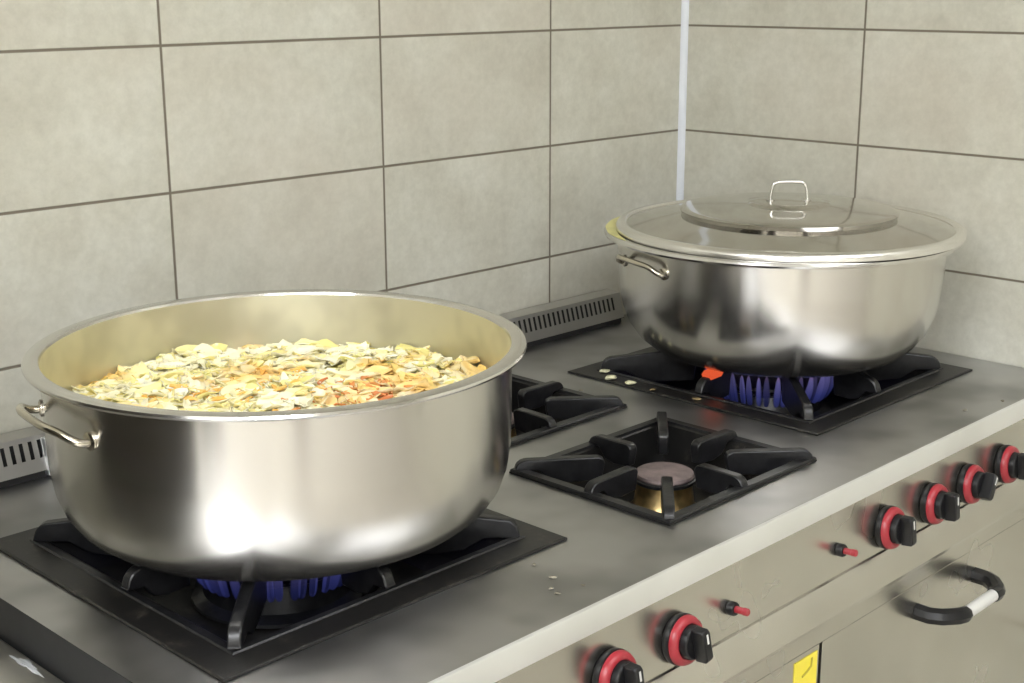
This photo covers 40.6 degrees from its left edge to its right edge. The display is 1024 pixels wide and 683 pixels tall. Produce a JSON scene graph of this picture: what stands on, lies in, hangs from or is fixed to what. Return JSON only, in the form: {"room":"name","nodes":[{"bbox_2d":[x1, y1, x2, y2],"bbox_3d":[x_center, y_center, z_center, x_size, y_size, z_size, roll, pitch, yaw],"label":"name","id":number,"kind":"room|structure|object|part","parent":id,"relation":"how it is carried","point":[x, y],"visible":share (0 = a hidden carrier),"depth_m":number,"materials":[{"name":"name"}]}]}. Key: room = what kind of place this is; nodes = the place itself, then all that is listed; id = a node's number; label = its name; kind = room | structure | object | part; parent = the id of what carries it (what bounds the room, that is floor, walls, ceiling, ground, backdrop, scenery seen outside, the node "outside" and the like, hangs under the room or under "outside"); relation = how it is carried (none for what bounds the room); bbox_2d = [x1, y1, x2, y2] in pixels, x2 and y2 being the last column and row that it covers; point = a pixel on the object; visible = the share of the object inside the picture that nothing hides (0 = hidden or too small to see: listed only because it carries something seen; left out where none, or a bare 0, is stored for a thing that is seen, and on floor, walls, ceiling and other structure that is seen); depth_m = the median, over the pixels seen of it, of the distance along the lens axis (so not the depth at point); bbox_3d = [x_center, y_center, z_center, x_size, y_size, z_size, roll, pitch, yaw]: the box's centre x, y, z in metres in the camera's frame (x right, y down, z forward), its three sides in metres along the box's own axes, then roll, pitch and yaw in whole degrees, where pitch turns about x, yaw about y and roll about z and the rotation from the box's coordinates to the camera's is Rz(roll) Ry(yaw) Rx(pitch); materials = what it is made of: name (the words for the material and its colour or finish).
{"room":"commercial kitchen","nodes":[
{"label":"commercial kitchen","id":0,"kind":"room"},
{"bbox_2d":[0,0,681,433],"bbox_3d":[-1.275,-0.145,1.176,0.120,2.750,4.720,14,20,43],"label":"wall","id":1,"kind":"structure","parent":0,"point":[481,154],"depth_m":2.09,"materials":[{"name":"tile"}]},
{"bbox_2d":[676,0,688,200],"bbox_3d":[0.331,-0.991,2.563,0.010,1.819,0.010,14,20,43],"label":"trim","id":2,"kind":"structure","parent":1,"relation":"attached to","point":[684,3],"depth_m":2.70,"materials":[{"name":"silver metal"}]},
{"bbox_2d":[684,0,1023,367],"bbox_3d":[1.949,-0.172,1.241,4.400,2.750,0.120,14,20,43],"label":"wall","id":3,"kind":"structure","parent":0,"point":[915,104],"depth_m":2.40,"materials":[{"name":"tile"}]},
{"bbox_3d":[0.305,1.637,-0.035,4.400,0.100,4.600,14,20,43],"label":"floor","id":4,"kind":"structure","parent":0,"visible":0},
{"bbox_2d":[0,639,63,682],"bbox_3d":[-0.641,0.774,1.393,0.808,0.856,0.410,14,20,43],"label":"steel table","id":5,"kind":"object","parent":4,"relation":"on","point":[15,667],"visible":1,"depth_m":1.40,"materials":[{"name":"silver metal"}]},
{"bbox_2d":[0,289,1023,682],"bbox_3d":[0.091,0.547,2.054,0.883,0.959,1.603,14,20,43],"label":"gas range","id":6,"kind":"object","parent":4,"relation":"on","point":[896,554],"visible":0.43,"depth_m":1.74,"materials":[{"name":"metal"}]},
{"bbox_3d":[-0.496,0.686,1.527,0.804,0.840,0.002,14,20,43],"label":"panel","id":7,"kind":"part","parent":6,"relation":"part of","materials":[{"name":"silver metal"}]},
{"bbox_3d":[-0.270,0.270,1.612,0.202,0.042,0.202,14,20,43],"label":"burner","id":8,"kind":"part","parent":6,"relation":"part of","materials":[{"name":"metal"}]},
{"bbox_2d":[0,508,566,682],"bbox_3d":[-0.270,0.261,1.610,0.473,0.068,0.473,14,20,43],"label":"tray","id":9,"kind":"object","parent":6,"relation":"on","point":[223,666],"visible":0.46,"depth_m":1.48,"materials":[{"name":"metal"}]},
{"bbox_2d":[29,514,524,654],"bbox_3d":[-0.271,0.220,1.599,0.405,0.052,0.405,14,20,43],"label":"support","id":10,"kind":"object","parent":9,"relation":"on","point":[252,596],"visible":0.48,"depth_m":1.48,"materials":[{"name":"metal"}]},
{"bbox_2d":[16,289,526,581],"bbox_3d":[-0.258,0.097,1.575,0.551,0.200,0.577,14,20,43],"label":"cooking pot","id":11,"kind":"object","parent":10,"relation":"on","point":[286,495],"visible":0.96,"depth_m":1.37,"materials":[{"name":"metal"}]},
{"bbox_3d":[-0.471,0.081,1.404,0.042,0.022,0.150,-11,18,-36],"label":"handle","id":12,"kind":"part","parent":11,"relation":"part of","materials":[{"name":"metal"}]},
{"bbox_2d":[86,346,393,408],"bbox_3d":[-0.258,0.068,1.568,0.510,0.004,0.510,14,20,43],"label":"broth","id":13,"kind":"object","parent":11,"relation":"in","point":[335,365],"visible":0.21,"depth_m":1.70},
{"bbox_2d":[71,338,487,411],"bbox_3d":[-0.259,0.064,1.567,0.513,0.043,0.513,14,20,43],"label":"food","id":14,"kind":"object","parent":11,"relation":"in","point":[427,370],"visible":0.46,"depth_m":1.64,"materials":[{"name":"beige food"}]},
{"bbox_2d":[142,366,345,410],"bbox_3d":[-0.296,0.055,1.586,0.248,0.030,0.198,-4,15,-14],"label":"carrot","id":15,"kind":"object","parent":14,"relation":"on","point":[174,386],"visible":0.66,"depth_m":1.57,"materials":[{"name":"food"}]},
{"bbox_2d":[281,376,412,409],"bbox_3d":[-0.189,0.066,1.552,0.172,0.023,0.172,-5,15,-18],"label":"tomato","id":16,"kind":"object","parent":14,"relation":"on","point":[383,395],"visible":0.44,"depth_m":1.57,"materials":[{"name":"food"}]},
{"bbox_3d":[-0.032,0.145,2.091,0.094,0.042,0.094,14,20,43],"label":"burner","id":17,"kind":"part","parent":6,"relation":"part of","materials":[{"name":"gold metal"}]},
{"bbox_2d":[510,379,626,446],"bbox_3d":[-0.032,0.136,2.088,0.266,0.068,0.320,14,20,43],"label":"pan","id":18,"kind":"object","parent":6,"relation":"on","point":[517,385],"visible":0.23,"depth_m":2.18,"materials":[{"name":"metal"}]},
{"bbox_2d":[511,374,626,443],"bbox_3d":[-0.032,0.104,2.080,0.267,0.034,0.319,14,20,43],"label":"support","id":19,"kind":"object","parent":18,"relation":"on","point":[581,406],"visible":0.41,"depth_m":2.09,"materials":[{"name":"metal"}]},
{"bbox_3d":[0.107,0.357,1.480,0.010,0.060,0.060,7,21,44],"label":"control knob","id":20,"kind":"part","parent":6,"relation":"part of","materials":[{"name":"red plastic"}]},
{"bbox_2d":[509,423,816,525],"bbox_3d":[0.203,0.197,1.852,0.266,0.068,0.320,14,20,43],"label":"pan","id":21,"kind":"object","parent":6,"relation":"on","point":[680,439],"visible":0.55,"depth_m":1.97,"materials":[{"name":"metal"}]},
{"bbox_2d":[510,411,815,523],"bbox_3d":[0.203,0.165,1.844,0.267,0.034,0.319,14,20,43],"label":"support","id":22,"kind":"object","parent":21,"relation":"on","point":[767,461],"visible":1,"depth_m":1.82,"materials":[{"name":"metal"}]},
{"bbox_3d":[0.203,0.205,1.854,0.094,0.042,0.094,14,20,43],"label":"burner","id":23,"kind":"part","parent":6,"relation":"part of","materials":[{"name":"gold metal"}]},
{"bbox_3d":[0.190,0.335,1.562,0.010,0.060,0.060,7,24,44],"label":"control knob","id":24,"kind":"part","parent":6,"relation":"part of","materials":[{"name":"red plastic"}]},
{"bbox_3d":[0.349,0.278,1.724,0.007,0.093,1.603,14,20,43],"label":"control panel","id":25,"kind":"part","parent":6,"relation":"part of","materials":[{"name":"metal"}]},
{"bbox_2d":[568,347,972,435],"bbox_3d":[0.427,0.080,2.300,0.477,0.068,0.471,14,20,43],"label":"tray","id":26,"kind":"object","parent":6,"relation":"on","point":[949,372],"visible":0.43,"depth_m":2.17,"materials":[{"name":"metal"}]},
{"bbox_2d":[599,369,609,372],"bbox_3d":[0.152,0.048,2.276,0.015,0.006,0.014,14,20,43],"label":"scrap","id":27,"kind":"object","parent":26,"relation":"on","point":[601,370],"visible":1,"depth_m":2.27,"materials":[{"name":"beige food"}]},
{"bbox_2d":[605,375,616,379],"bbox_3d":[0.160,0.057,2.237,0.018,0.008,0.016,2,15,7],"label":"scrap","id":28,"kind":"object","parent":26,"relation":"on","point":[608,377],"visible":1,"depth_m":2.23,"materials":[{"name":"beige food"}]},
{"bbox_2d":[625,380,636,384],"bbox_3d":[0.188,0.065,2.210,0.016,0.006,0.016,14,20,43],"label":"scrap","id":29,"kind":"object","parent":26,"relation":"on","point":[629,382],"visible":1,"depth_m":2.21,"materials":[{"name":"beige food"}]},
{"bbox_2d":[597,350,942,422],"bbox_3d":[0.427,0.039,2.289,0.409,0.052,0.403,14,20,43],"label":"support","id":30,"kind":"object","parent":26,"relation":"on","point":[654,365],"visible":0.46,"depth_m":2.20,"materials":[{"name":"metal"}]},
{"bbox_2d":[702,369,722,379],"bbox_3d":[0.315,0.050,2.173,0.015,0.014,0.038,14,20,43],"label":"scrap","id":31,"kind":"object","parent":30,"relation":"on","point":[708,374],"depth_m":2.16,"materials":[{"name":"food"}]},
{"bbox_2d":[604,216,961,377],"bbox_3d":[0.433,-0.085,2.265,0.567,0.200,0.567,14,20,43],"label":"cooking pot","id":32,"kind":"object","parent":30,"relation":"on","point":[734,316],"visible":0.64,"depth_m":2.05,"materials":[{"name":"metal"}]},
{"bbox_3d":[0.191,-0.119,2.136,0.033,0.022,0.128,-7,16,-25],"label":"handle","id":33,"kind":"part","parent":32,"relation":"part of","materials":[{"name":"metal"}]},
{"bbox_2d":[616,180,966,262],"bbox_3d":[0.445,-0.220,2.230,0.553,0.080,0.553,14,20,43],"label":"lid","id":34,"kind":"object","parent":32,"relation":"on","point":[806,227],"visible":1,"depth_m":2.10,"materials":[{"name":"metal"}]},
{"bbox_3d":[0.445,-0.243,2.224,0.072,0.034,0.014,0,15,0],"label":"handle","id":35,"kind":"part","parent":34,"relation":"part of","materials":[{"name":"metal"}]},
{"bbox_3d":[0.427,0.088,2.302,0.202,0.042,0.202,14,20,43],"label":"burner","id":36,"kind":"part","parent":6,"relation":"part of","materials":[{"name":"metal"}]},
{"bbox_3d":[0.267,0.708,1.742,0.025,0.604,0.341,14,20,43],"label":"fixed panel","id":37,"kind":"part","parent":6,"relation":"part of","materials":[{"name":"metal"}]},
{"bbox_2d":[802,657,812,677],"bbox_3d":[0.375,0.414,1.760,0.003,0.020,0.023,14,20,43],"label":"print","id":38,"kind":"object","parent":6,"relation":"on","point":[807,662],"depth_m":1.76},
{"bbox_3d":[0.360,0.361,1.734,0.024,0.072,1.603,14,20,43],"label":"rail","id":39,"kind":"part","parent":6,"relation":"part of","materials":[{"name":"metal"}]},
{"bbox_3d":[0.510,0.252,1.879,0.010,0.060,0.060,7,18,44],"label":"control knob","id":40,"kind":"part","parent":6,"relation":"part of","materials":[{"name":"red plastic"}]},
{"bbox_3d":[0.648,0.608,2.124,0.030,0.604,0.741,14,20,43],"label":"oven door","id":41,"kind":"part","parent":6,"relation":"part of","materials":[{"name":"metal"}]},
{"bbox_3d":[0.596,0.229,1.964,0.010,0.060,0.060,7,15,44],"label":"control knob","id":42,"kind":"part","parent":6,"relation":"part of","materials":[{"name":"red plastic"}]},
{"bbox_3d":[0.608,0.386,1.953,0.084,0.025,0.036,2,15,8],"label":"handle","id":43,"kind":"part","parent":6,"relation":"part of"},
{"bbox_3d":[0.673,0.209,2.041,0.010,0.060,0.060,7,-19,44],"label":"control knob","id":44,"kind":"part","parent":6,"relation":"part of","materials":[{"name":"red plastic"}]},
{"bbox_3d":[0.708,0.360,2.052,0.038,0.025,0.088,-1,15,-4],"label":"handle","id":45,"kind":"part","parent":6,"relation":"part of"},
{"bbox_3d":[0.756,0.188,2.123,0.010,0.060,0.060,7,18,44],"label":"control knob","id":46,"kind":"part","parent":6,"relation":"part of","materials":[{"name":"red plastic"}]}
]}

